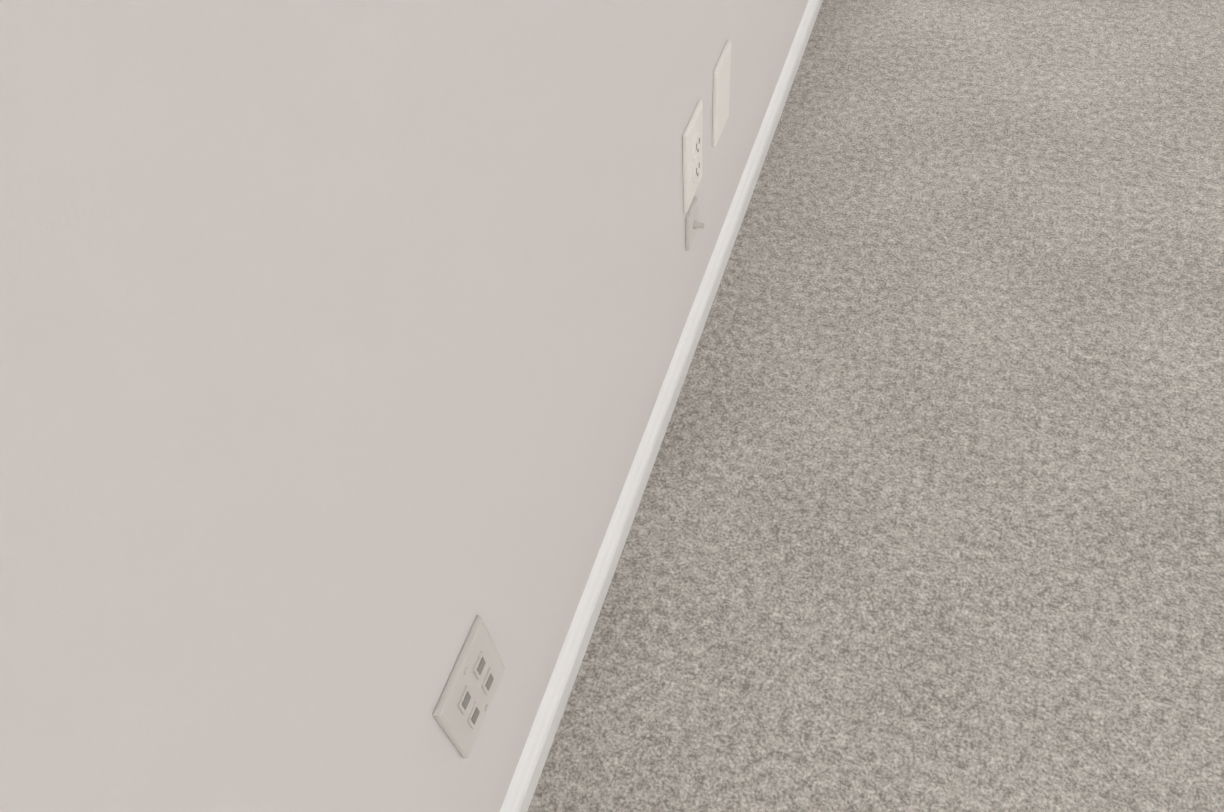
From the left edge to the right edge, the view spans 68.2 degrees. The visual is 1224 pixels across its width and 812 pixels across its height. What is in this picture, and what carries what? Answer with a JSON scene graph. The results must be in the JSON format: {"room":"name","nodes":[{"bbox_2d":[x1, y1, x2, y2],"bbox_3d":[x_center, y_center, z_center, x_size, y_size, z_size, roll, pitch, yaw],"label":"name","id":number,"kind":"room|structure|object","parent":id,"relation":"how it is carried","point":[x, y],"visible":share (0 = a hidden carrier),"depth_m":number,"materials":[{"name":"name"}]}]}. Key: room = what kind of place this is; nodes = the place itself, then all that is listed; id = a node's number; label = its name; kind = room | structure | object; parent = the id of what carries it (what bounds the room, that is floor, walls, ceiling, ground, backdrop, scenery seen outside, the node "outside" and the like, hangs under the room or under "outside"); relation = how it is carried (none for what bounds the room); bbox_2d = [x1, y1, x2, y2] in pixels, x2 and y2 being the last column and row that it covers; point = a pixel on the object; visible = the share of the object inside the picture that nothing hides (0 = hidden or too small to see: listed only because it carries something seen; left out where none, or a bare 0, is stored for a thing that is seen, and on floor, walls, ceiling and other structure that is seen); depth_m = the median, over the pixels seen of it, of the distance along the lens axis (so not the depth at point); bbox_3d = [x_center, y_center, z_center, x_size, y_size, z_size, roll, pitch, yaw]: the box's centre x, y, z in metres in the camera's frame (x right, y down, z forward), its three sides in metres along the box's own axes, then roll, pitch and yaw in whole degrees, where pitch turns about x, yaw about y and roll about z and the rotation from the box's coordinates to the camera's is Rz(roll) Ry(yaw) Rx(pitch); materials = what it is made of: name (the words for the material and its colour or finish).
{"room":"office room","nodes":[
{"label":"office room","id":0,"kind":"room"},
{"bbox_2d":[0,0,808,811],"bbox_3d":[-0.145,-0.843,0.187,0.200,2.950,4.250,13,55,14],"label":"wall","id":1,"kind":"structure","parent":0,"point":[338,342],"depth_m":0.48,"materials":[{"name":"white paint"}]},
{"bbox_2d":[433,615,504,758],"bbox_3d":[-0.122,0.252,0.802,0.009,0.120,0.090,13,55,14],"label":"electrical outlet","id":2,"kind":"object","parent":1,"relation":"attached to","point":[466,699],"visible":1,"depth_m":0.79,"materials":[{"name":"white plastic"}]},
{"bbox_2d":[500,0,822,811],"bbox_3d":[0.062,0.040,1.313,0.014,0.067,4.200,13,55,14],"label":"baseboard","id":3,"kind":"structure","parent":1,"relation":"attached to","point":[544,728],"depth_m":1.22,"materials":[{"name":"white paint"}]},
{"bbox_2d":[683,100,702,211],"bbox_3d":[0.108,-0.324,1.179,0.009,0.122,0.076,13,55,14],"label":"electrical outlet","id":4,"kind":"object","parent":1,"relation":"attached to","point":[692,151],"visible":1,"depth_m":1.16,"materials":[{"name":"white plastic"}]},
{"bbox_2d":[685,196,704,250],"bbox_3d":[0.119,-0.253,1.261,0.020,0.060,0.046,13,55,14],"label":"outlet","id":5,"kind":"object","parent":1,"relation":"attached to","point":[693,224],"visible":1,"depth_m":1.25,"materials":[{"name":"white plastic"}]},
{"bbox_2d":[712,40,730,147],"bbox_3d":[0.154,-0.435,1.265,0.006,0.122,0.076,13,55,14],"label":"wall plate","id":6,"kind":"object","parent":1,"relation":"attached to","point":[721,84],"visible":0.87,"depth_m":1.25,"materials":[{"name":"white plastic"}]},
{"bbox_2d":[527,0,1223,811],"bbox_3d":[2.526,0.658,0.740,5.618,0.120,4.650,13,55,14],"label":"floor","id":7,"kind":"structure","parent":0,"point":[929,516],"depth_m":1.29,"materials":[{"name":"carpet"}]}
]}

